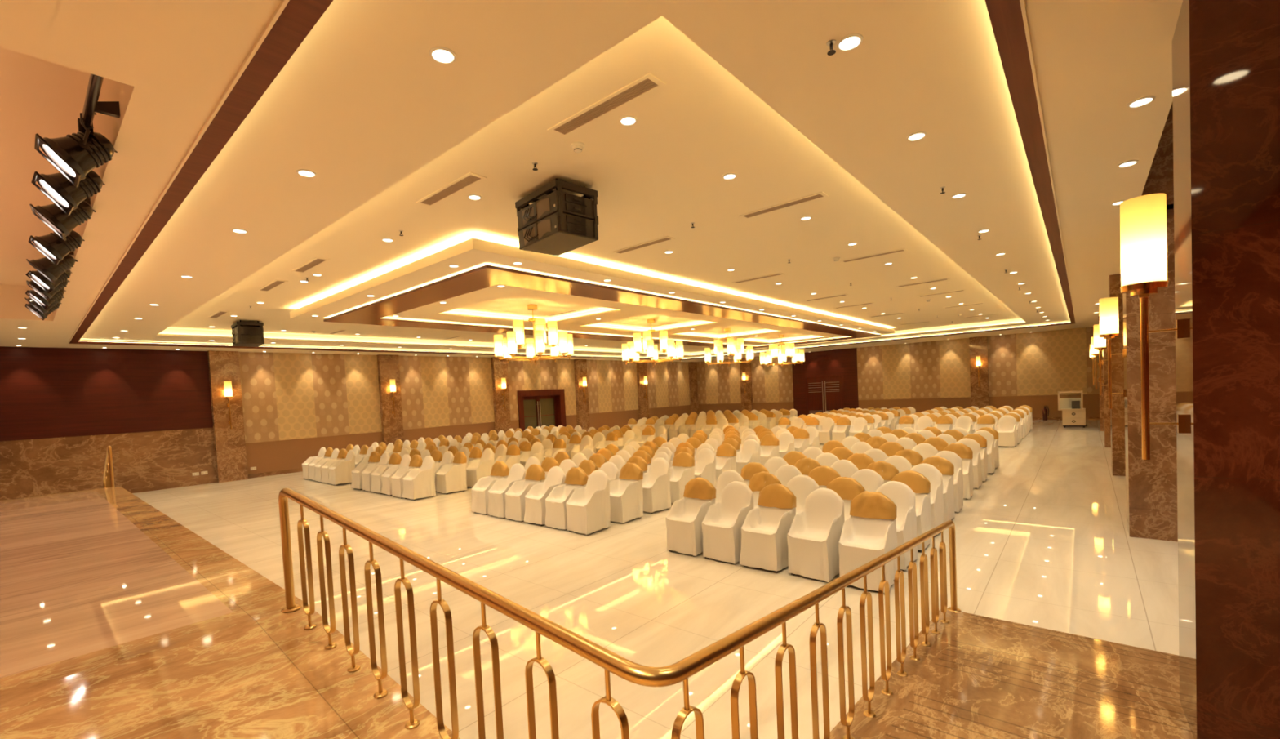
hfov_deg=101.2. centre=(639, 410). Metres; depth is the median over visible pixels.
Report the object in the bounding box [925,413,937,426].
covered chair
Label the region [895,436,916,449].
covered chair
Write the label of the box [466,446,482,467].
covered chair
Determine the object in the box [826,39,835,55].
sprinkler
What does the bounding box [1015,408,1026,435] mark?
covered chair
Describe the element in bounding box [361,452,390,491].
covered chair
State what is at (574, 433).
covered chair
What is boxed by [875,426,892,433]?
covered chair
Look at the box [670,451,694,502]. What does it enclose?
covered chair
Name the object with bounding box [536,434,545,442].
covered chair
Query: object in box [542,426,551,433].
covered chair
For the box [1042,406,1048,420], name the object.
fire extinguisher
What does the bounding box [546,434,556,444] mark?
covered chair
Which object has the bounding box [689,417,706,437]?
covered chair
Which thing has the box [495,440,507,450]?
covered chair
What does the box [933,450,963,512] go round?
covered chair
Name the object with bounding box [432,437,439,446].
covered chair
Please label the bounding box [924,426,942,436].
covered chair
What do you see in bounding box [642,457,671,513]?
covered chair
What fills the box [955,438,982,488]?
covered chair
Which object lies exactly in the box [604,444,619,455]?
covered chair
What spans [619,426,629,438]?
covered chair
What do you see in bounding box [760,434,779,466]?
covered chair
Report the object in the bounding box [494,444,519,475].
covered chair
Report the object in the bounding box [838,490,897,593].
covered chair
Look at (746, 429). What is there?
covered chair
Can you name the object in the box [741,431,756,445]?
covered chair
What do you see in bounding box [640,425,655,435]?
covered chair
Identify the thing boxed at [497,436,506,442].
covered chair
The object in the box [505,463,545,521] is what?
covered chair
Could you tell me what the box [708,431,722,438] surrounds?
covered chair
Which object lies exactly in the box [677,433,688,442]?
covered chair
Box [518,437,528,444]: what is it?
covered chair
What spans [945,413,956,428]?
covered chair
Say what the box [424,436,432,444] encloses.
covered chair
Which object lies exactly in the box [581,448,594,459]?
covered chair
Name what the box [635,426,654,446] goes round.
covered chair
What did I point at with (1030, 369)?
wall
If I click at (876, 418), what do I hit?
chairs
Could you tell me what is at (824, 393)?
door
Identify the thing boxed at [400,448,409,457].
covered chair
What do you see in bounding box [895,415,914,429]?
covered chair
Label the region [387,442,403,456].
covered chair
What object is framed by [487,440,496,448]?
covered chair
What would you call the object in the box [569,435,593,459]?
covered chair
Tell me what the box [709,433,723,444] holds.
covered chair
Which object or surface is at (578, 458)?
covered chair
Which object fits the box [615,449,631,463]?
covered chair
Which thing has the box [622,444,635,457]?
covered chair
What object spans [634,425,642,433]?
covered chair
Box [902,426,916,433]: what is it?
covered chair
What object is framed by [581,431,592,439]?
covered chair
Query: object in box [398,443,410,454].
covered chair
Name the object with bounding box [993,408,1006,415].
covered chair
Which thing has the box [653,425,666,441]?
covered chair
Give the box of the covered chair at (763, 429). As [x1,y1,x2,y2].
[757,427,773,437]
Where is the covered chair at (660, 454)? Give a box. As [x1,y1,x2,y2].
[646,451,671,472]
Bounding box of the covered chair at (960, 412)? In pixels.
[955,410,964,415]
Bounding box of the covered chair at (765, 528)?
[739,483,795,573]
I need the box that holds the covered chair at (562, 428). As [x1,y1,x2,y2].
[558,426,568,434]
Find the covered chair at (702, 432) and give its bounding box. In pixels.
[693,430,706,439]
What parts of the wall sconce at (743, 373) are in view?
lamp shade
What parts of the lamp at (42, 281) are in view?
gel frame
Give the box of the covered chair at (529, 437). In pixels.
[524,433,534,442]
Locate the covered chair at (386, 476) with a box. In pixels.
[380,453,410,495]
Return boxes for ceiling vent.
[207,311,229,318]
[257,280,288,291]
[291,257,329,272]
[327,329,347,333]
[415,172,486,206]
[440,336,460,339]
[544,310,578,316]
[547,72,665,137]
[612,235,675,254]
[651,322,679,326]
[720,330,746,333]
[732,272,784,283]
[738,191,828,218]
[804,293,848,301]
[834,302,874,308]
[840,248,907,262]
[869,312,905,317]
[895,278,949,287]
[899,320,930,324]
[918,289,966,297]
[943,302,985,308]
[964,313,1000,317]
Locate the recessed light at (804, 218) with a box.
[800,216,811,220]
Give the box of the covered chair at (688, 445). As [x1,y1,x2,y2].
[672,441,694,460]
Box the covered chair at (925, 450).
[911,443,937,459]
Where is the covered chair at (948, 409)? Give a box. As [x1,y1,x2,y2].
[945,408,955,412]
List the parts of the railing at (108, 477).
post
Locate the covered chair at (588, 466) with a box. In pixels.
[577,459,598,478]
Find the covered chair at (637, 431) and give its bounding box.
[631,426,640,439]
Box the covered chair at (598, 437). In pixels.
[592,431,604,453]
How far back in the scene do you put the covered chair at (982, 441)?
10.74 m
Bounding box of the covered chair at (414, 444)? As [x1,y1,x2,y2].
[409,440,418,449]
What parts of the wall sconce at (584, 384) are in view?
lamp shade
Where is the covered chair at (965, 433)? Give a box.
[952,427,968,436]
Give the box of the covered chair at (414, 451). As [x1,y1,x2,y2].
[408,448,421,458]
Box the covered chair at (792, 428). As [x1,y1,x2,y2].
[786,426,798,434]
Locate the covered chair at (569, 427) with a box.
[565,424,573,430]
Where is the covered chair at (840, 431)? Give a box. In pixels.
[831,417,850,442]
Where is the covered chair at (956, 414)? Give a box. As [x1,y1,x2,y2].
[948,412,961,418]
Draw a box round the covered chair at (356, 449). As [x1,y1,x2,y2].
[352,444,359,454]
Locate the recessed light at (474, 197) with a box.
[467,194,481,199]
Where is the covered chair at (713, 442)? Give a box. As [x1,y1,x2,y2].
[694,438,719,455]
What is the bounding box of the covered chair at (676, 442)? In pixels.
[669,437,682,448]
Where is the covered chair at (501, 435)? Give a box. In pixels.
[494,433,506,444]
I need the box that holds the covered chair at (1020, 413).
[1008,409,1025,438]
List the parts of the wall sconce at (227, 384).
lamp shade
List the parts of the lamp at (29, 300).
gel frame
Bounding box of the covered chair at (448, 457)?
[434,450,453,491]
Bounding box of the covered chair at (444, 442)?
[436,437,448,448]
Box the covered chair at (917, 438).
[904,432,925,444]
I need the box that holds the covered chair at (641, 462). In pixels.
[618,455,647,479]
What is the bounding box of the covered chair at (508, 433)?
[505,430,514,439]
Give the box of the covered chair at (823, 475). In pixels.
[808,465,840,488]
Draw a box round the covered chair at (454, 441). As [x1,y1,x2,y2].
[446,438,457,449]
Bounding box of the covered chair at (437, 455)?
[431,449,442,462]
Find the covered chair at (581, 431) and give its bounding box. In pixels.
[578,429,586,435]
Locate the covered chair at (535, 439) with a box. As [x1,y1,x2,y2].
[529,437,542,446]
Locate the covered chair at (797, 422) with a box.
[789,417,804,428]
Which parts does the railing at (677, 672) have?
post, foot plate, foot plate, foot plate, foot plate, foot plate, foot plate, foot plate, foot plate, foot plate, foot plate, foot plate, foot plate, foot plate, foot plate, post, foot plate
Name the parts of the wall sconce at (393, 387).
lamp shade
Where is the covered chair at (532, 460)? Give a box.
[524,456,540,473]
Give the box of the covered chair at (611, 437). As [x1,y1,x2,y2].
[595,431,617,453]
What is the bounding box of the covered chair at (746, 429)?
[740,428,755,438]
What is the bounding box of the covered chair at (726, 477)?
[715,470,744,503]
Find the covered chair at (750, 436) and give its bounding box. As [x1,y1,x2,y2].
[739,434,759,451]
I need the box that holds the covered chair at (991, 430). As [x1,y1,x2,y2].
[975,426,999,468]
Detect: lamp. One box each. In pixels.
[24,295,64,315]
[25,268,72,293]
[25,288,66,309]
[25,302,61,319]
[26,253,77,284]
[26,280,70,301]
[28,230,84,265]
[29,200,96,240]
[31,169,105,215]
[34,117,117,187]
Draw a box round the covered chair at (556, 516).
[545,466,587,530]
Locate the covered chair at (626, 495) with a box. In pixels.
[609,462,643,523]
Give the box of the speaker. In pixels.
[231,320,264,346]
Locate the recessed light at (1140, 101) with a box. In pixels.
[1127,95,1155,107]
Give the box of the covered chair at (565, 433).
[560,431,570,439]
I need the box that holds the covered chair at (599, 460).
[588,453,607,469]
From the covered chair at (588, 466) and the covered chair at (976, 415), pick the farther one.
the covered chair at (976, 415)
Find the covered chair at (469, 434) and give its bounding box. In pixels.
[466,432,472,439]
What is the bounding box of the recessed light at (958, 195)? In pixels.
[951,192,966,198]
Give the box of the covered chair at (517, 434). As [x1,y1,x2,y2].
[506,430,522,444]
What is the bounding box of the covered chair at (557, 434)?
[551,431,559,438]
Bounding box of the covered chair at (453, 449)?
[448,445,458,457]
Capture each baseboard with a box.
[248,467,302,478]
[1032,417,1099,419]
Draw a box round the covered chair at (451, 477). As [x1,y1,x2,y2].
[435,451,467,493]
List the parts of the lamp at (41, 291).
gel frame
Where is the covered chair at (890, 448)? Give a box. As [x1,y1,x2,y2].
[879,441,904,457]
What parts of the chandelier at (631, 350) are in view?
lamp shade, lamp shade, lamp shade, lamp shade, lamp shade, lamp shade, lamp shade, lamp shade, lamp shade, lamp shade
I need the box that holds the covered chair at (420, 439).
[417,437,424,442]
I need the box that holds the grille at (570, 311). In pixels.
[547,310,574,315]
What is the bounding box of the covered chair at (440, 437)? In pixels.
[437,435,445,441]
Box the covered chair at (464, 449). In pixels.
[459,446,470,457]
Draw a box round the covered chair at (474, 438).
[470,435,479,447]
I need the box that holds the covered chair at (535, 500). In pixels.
[524,466,564,525]
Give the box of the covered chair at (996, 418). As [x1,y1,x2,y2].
[985,413,997,430]
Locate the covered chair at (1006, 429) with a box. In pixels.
[995,414,1017,447]
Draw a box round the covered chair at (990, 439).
[973,430,995,474]
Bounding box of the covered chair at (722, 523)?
[701,480,753,564]
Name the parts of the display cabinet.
case frame, drawer, drawer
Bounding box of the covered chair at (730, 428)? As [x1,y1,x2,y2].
[722,427,739,440]
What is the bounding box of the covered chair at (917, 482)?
[891,470,931,551]
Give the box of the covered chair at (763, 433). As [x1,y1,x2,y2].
[758,431,773,445]
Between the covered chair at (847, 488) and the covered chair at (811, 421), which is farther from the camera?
the covered chair at (811, 421)
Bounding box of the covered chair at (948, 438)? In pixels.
[936,433,956,444]
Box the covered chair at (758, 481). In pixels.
[748,471,781,508]
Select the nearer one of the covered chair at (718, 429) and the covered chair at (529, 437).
the covered chair at (718, 429)
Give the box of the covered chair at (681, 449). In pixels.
[671,446,694,466]
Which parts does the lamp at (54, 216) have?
gel frame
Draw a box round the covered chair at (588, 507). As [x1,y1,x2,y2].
[565,469,610,534]
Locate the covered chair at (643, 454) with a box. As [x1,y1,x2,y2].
[631,449,651,466]
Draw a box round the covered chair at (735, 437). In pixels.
[724,433,741,445]
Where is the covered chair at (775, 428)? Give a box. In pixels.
[770,426,782,435]
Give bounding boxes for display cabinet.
[1057,391,1087,427]
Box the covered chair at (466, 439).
[461,435,471,446]
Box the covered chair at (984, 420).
[974,414,995,431]
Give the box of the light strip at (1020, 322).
[161,321,1021,354]
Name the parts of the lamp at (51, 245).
gel frame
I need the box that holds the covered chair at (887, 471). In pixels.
[866,460,898,483]
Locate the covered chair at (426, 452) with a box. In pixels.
[420,448,431,460]
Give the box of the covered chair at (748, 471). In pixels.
[740,462,768,486]
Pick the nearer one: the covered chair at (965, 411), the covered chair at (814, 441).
the covered chair at (814, 441)
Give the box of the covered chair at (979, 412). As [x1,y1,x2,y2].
[972,410,985,416]
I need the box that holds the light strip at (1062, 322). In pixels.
[103,322,1062,359]
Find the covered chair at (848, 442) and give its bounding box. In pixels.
[840,435,860,449]
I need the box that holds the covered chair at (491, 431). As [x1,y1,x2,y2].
[488,429,497,437]
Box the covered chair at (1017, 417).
[1004,413,1021,443]
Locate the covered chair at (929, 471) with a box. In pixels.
[910,462,943,534]
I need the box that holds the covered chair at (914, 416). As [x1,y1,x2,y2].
[908,413,919,426]
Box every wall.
[0,346,690,500]
[696,326,1099,417]
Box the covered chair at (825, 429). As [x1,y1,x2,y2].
[817,417,834,443]
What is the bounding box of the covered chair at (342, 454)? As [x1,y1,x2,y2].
[321,448,347,484]
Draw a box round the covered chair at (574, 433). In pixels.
[568,431,581,441]
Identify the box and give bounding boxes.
[1071,400,1079,408]
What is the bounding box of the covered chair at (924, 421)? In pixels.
[914,415,933,433]
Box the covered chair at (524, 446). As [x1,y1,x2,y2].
[519,440,532,457]
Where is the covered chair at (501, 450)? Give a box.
[493,444,506,462]
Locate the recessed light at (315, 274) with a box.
[311,273,322,275]
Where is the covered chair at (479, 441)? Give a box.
[474,439,485,447]
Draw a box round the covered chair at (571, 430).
[568,428,577,435]
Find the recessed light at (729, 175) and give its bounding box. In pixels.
[722,173,737,179]
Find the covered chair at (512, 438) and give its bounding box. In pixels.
[507,436,518,445]
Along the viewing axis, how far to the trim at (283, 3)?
3.52 m
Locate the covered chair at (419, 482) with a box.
[401,455,435,500]
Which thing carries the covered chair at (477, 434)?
on the floor at (1044, 541)
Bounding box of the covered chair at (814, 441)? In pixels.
[805,426,819,448]
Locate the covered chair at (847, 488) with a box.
[826,476,865,520]
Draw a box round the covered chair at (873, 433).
[866,429,884,436]
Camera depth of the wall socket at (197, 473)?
15.44 m
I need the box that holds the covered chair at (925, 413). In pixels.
[920,411,929,415]
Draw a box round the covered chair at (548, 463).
[541,457,559,479]
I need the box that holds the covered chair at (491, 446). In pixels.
[482,443,495,454]
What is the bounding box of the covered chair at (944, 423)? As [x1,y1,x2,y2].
[933,415,952,433]
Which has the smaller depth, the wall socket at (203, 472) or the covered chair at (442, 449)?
the covered chair at (442, 449)
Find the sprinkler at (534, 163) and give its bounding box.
[532,161,537,170]
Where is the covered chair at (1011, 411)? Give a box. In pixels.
[1008,411,1022,440]
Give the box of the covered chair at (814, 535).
[786,488,844,582]
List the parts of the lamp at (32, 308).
gel frame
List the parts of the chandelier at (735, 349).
lamp shade, lamp shade, lamp shade, lamp shade, lamp shade, lamp shade, lamp shade, lamp shade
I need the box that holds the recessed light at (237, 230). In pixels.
[231,228,248,233]
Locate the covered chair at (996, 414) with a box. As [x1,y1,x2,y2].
[986,411,1001,424]
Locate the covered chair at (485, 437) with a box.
[480,432,488,441]
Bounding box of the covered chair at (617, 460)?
[608,454,625,471]
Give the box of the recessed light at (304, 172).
[296,168,316,177]
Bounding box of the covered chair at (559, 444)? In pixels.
[543,438,565,459]
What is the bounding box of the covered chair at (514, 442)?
[506,440,519,448]
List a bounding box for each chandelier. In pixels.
[493,304,573,365]
[622,318,684,366]
[704,328,753,367]
[760,334,804,368]
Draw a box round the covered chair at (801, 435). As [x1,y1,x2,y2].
[792,427,809,453]
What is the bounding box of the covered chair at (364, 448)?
[355,444,368,458]
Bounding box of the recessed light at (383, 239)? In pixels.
[381,238,393,241]
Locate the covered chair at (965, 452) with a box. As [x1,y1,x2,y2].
[942,443,973,499]
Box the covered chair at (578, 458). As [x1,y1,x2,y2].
[571,453,587,467]
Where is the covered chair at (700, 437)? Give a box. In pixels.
[691,433,706,444]
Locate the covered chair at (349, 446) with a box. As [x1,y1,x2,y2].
[346,444,354,451]
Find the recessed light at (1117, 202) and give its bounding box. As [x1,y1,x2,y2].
[1111,200,1125,204]
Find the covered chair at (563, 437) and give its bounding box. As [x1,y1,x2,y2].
[552,434,568,445]
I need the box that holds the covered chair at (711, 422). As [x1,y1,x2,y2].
[701,417,716,437]
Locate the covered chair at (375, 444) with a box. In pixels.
[371,441,378,448]
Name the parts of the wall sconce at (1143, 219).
lamp shade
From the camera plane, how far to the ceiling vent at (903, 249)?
9.00 m
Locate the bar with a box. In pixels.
[68,73,119,255]
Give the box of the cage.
[515,177,598,255]
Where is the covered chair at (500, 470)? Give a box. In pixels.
[471,460,509,515]
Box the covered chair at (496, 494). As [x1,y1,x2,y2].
[488,462,525,518]
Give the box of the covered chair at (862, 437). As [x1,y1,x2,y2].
[853,431,871,442]
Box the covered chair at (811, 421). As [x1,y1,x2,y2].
[802,417,819,429]
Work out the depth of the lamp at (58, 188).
3.90 m
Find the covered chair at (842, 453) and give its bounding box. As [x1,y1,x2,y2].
[829,446,853,459]
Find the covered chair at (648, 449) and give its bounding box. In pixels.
[637,444,654,459]
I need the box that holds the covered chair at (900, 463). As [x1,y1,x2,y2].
[884,455,911,472]
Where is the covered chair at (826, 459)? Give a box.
[815,452,839,466]
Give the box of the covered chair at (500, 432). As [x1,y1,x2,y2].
[497,430,504,436]
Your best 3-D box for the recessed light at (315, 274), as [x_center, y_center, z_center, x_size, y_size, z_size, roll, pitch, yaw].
[-5.219,-2.201,8.497,0.143,0.010,0.143,-1,3,40]
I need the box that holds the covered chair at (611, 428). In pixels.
[608,426,616,431]
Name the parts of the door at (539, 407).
pane, handle, handle, pane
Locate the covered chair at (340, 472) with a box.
[328,449,355,485]
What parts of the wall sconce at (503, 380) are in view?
lamp shade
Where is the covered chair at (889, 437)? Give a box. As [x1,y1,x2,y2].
[880,432,898,441]
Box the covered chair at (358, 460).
[355,445,375,467]
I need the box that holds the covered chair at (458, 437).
[453,435,462,443]
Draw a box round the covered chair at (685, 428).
[679,417,694,437]
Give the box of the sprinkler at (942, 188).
[939,186,945,194]
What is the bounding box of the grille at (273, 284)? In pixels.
[259,280,284,290]
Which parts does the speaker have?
panel, rigging frame, handle, handle, handle, handle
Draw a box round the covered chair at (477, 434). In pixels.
[471,432,480,439]
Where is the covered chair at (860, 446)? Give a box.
[850,441,872,453]
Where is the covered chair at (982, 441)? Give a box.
[961,433,987,480]
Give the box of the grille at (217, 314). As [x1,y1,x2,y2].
[210,311,226,317]
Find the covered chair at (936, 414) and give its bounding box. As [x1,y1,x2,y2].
[932,412,942,417]
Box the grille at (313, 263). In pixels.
[295,258,325,271]
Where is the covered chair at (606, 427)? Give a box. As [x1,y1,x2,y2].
[602,425,609,430]
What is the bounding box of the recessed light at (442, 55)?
[429,46,456,63]
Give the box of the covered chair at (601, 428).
[597,426,606,432]
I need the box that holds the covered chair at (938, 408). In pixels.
[933,407,943,410]
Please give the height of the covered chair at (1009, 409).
0.891 m
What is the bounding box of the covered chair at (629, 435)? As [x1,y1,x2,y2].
[617,429,635,449]
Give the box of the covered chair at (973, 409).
[964,407,977,411]
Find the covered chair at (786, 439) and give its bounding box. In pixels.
[777,431,795,457]
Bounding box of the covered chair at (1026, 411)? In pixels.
[1014,407,1028,433]
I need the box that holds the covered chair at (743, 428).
[737,426,749,437]
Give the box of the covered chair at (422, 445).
[410,440,426,450]
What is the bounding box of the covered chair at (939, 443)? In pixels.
[922,436,948,453]
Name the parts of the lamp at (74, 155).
gel frame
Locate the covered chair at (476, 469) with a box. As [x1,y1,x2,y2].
[466,448,494,487]
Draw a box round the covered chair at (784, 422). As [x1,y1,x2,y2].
[775,417,791,428]
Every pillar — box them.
[207,350,248,482]
[377,354,404,445]
[490,356,511,435]
[573,359,590,431]
[636,360,648,418]
[688,361,698,415]
[739,357,753,412]
[968,336,989,408]
[1097,315,1103,431]
[1102,338,1111,447]
[1108,273,1125,475]
[1122,101,1177,541]
[1172,0,1279,738]
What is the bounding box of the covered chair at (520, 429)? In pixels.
[514,427,523,433]
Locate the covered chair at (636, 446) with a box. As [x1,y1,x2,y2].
[627,440,639,451]
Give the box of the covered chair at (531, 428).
[526,426,533,431]
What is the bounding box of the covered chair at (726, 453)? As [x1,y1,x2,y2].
[715,443,736,484]
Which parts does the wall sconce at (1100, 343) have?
lamp shade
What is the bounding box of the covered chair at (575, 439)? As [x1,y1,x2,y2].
[565,434,581,457]
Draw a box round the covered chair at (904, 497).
[875,480,918,570]
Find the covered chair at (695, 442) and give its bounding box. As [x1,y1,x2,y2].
[685,436,702,454]
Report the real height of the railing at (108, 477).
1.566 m
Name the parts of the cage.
panel, panel, rigging frame, rigging rail, rigging rail, handle, handle, handle, handle, rigging rail, rigging rail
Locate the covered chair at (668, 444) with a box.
[660,441,675,455]
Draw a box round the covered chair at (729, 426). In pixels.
[723,425,735,435]
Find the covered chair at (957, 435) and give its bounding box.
[942,429,964,441]
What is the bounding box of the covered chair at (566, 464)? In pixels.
[544,458,576,481]
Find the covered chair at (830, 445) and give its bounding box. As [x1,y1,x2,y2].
[822,440,844,453]
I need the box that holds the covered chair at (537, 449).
[520,441,543,466]
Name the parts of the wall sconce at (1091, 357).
lamp shade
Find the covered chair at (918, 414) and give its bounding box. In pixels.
[914,412,924,417]
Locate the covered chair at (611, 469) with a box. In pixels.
[599,462,618,481]
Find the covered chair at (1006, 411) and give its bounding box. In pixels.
[999,408,1008,413]
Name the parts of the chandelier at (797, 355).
lamp shade, lamp shade, lamp shade, lamp shade, lamp shade, lamp shade, lamp shade, lamp shade, lamp shade, lamp shade, lamp shade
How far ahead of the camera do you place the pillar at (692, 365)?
35.02 m
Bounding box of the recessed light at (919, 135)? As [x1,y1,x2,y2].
[906,131,926,140]
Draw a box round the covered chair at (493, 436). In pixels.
[484,432,498,444]
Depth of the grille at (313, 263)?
7.90 m
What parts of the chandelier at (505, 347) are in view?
lamp shade, lamp shade, lamp shade, arm, lamp shade, arm, arm, lamp shade, stem, lamp shade, lamp shade, arm, lamp shade, lamp shade, arm, lamp shade, lamp shade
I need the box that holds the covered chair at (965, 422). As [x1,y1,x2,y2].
[953,415,973,433]
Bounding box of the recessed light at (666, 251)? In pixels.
[664,250,673,253]
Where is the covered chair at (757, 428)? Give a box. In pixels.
[752,425,764,436]
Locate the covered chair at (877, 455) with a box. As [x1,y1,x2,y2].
[864,448,888,462]
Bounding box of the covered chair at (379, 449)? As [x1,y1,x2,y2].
[360,445,384,463]
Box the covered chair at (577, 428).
[574,425,582,431]
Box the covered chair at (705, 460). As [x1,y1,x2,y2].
[694,448,715,488]
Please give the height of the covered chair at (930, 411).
0.895 m
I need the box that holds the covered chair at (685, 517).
[665,476,715,555]
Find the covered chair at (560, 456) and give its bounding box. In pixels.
[554,451,570,465]
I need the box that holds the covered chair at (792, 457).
[782,450,807,465]
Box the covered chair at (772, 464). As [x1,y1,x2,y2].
[764,456,788,475]
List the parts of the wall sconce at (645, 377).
lamp shade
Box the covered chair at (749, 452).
[735,439,760,474]
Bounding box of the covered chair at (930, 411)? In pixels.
[924,409,934,413]
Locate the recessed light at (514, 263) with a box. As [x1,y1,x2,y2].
[512,261,522,264]
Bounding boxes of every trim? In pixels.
[67,0,1075,359]
[68,0,1075,359]
[323,264,881,348]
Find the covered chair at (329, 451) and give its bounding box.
[307,447,333,479]
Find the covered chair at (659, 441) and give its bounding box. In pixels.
[652,436,666,448]
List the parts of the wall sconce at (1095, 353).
lamp shade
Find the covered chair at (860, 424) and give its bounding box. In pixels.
[848,417,867,435]
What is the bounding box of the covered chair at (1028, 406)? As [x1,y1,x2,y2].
[1018,404,1032,429]
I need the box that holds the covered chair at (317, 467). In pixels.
[314,448,339,481]
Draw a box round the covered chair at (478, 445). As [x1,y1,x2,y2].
[474,443,483,453]
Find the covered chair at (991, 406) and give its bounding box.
[985,405,996,409]
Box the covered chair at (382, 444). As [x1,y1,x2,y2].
[378,441,386,451]
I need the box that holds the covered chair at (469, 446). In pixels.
[463,442,473,451]
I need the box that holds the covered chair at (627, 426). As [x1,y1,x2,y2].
[622,425,631,430]
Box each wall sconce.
[223,381,232,428]
[389,378,395,417]
[501,377,506,409]
[582,377,586,404]
[644,376,647,398]
[742,372,746,395]
[975,355,980,386]
[1089,343,1099,385]
[1090,337,1103,388]
[1093,324,1108,395]
[1099,297,1125,408]
[1120,193,1184,459]
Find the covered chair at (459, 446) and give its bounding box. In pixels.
[453,441,462,451]
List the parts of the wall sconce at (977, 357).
lamp shade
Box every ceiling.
[0,0,1182,361]
[79,0,1070,359]
[160,16,1024,355]
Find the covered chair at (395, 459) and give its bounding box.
[370,452,401,493]
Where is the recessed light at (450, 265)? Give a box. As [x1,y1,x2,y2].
[448,264,458,266]
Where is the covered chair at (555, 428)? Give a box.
[549,426,559,434]
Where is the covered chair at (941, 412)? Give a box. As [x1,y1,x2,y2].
[937,410,947,415]
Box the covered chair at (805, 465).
[793,457,822,475]
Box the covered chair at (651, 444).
[643,440,657,453]
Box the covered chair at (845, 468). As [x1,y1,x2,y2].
[831,459,857,477]
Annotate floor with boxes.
[0,485,460,738]
[132,419,1178,738]
[830,608,1193,738]
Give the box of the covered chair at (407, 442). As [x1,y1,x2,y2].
[402,440,410,445]
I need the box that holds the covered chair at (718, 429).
[706,427,724,439]
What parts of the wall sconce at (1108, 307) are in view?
lamp shade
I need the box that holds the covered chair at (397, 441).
[394,439,403,445]
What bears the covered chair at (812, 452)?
on the floor at (1044, 541)
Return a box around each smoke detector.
[570,141,584,152]
[832,257,839,261]
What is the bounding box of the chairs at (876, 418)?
[625,406,915,439]
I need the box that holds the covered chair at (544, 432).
[534,428,549,438]
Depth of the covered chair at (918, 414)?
18.59 m
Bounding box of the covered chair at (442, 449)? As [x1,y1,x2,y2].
[438,445,448,456]
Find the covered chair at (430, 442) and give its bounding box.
[419,440,435,453]
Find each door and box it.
[517,388,566,431]
[805,373,844,415]
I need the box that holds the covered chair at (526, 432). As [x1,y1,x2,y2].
[516,430,530,442]
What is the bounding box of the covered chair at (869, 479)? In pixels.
[850,468,884,491]
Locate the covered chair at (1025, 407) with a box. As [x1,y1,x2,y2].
[1019,406,1030,431]
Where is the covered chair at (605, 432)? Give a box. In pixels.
[601,429,609,439]
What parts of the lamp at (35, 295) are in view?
gel frame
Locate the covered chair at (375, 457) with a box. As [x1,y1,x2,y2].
[351,450,380,489]
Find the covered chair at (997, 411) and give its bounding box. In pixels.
[992,410,1003,416]
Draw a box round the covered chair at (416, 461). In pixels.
[391,454,422,497]
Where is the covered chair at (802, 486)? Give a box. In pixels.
[786,475,818,514]
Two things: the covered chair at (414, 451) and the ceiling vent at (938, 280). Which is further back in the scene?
the covered chair at (414, 451)
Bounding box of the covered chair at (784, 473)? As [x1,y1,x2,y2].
[774,464,802,486]
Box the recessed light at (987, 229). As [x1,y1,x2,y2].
[977,228,990,232]
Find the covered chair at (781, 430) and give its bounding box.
[775,428,790,438]
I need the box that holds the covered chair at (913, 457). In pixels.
[893,448,923,467]
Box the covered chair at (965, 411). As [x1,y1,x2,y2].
[956,408,969,413]
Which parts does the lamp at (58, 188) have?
gel frame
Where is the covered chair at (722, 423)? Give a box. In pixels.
[711,417,728,431]
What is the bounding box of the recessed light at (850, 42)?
[836,33,862,50]
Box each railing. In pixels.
[102,445,114,488]
[278,488,960,738]
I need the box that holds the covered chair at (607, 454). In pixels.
[595,448,613,462]
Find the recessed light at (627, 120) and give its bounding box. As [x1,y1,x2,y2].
[618,115,637,125]
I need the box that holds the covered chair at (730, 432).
[724,430,739,438]
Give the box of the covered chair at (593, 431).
[589,428,598,438]
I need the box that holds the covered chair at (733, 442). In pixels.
[715,437,739,456]
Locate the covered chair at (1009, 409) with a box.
[998,406,1011,411]
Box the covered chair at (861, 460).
[847,453,875,470]
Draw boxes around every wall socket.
[192,471,199,475]
[200,471,207,474]
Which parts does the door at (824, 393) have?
handle, handle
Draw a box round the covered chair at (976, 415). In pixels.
[968,412,980,424]
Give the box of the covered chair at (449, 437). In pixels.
[445,435,453,444]
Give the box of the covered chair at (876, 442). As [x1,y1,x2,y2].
[866,435,888,448]
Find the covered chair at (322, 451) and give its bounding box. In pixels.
[302,447,325,479]
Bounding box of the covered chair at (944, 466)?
[920,456,955,522]
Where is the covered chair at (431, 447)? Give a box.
[420,444,438,456]
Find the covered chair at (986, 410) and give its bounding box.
[977,408,990,412]
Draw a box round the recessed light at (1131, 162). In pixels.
[1116,160,1138,167]
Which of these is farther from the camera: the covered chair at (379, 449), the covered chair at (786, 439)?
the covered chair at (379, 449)
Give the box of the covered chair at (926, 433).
[917,429,936,439]
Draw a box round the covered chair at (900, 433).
[889,428,908,438]
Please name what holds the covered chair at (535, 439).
on the floor at (1044, 541)
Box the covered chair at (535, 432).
[531,428,540,436]
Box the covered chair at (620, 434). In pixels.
[604,429,622,440]
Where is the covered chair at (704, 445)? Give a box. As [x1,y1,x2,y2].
[694,443,714,461]
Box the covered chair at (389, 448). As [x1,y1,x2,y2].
[384,442,394,452]
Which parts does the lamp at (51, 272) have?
gel frame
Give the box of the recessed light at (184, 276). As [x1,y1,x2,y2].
[180,275,193,277]
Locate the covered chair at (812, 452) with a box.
[802,446,823,459]
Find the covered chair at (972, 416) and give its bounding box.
[962,413,977,433]
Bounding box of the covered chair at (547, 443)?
[542,438,552,453]
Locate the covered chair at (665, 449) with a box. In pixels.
[650,446,672,464]

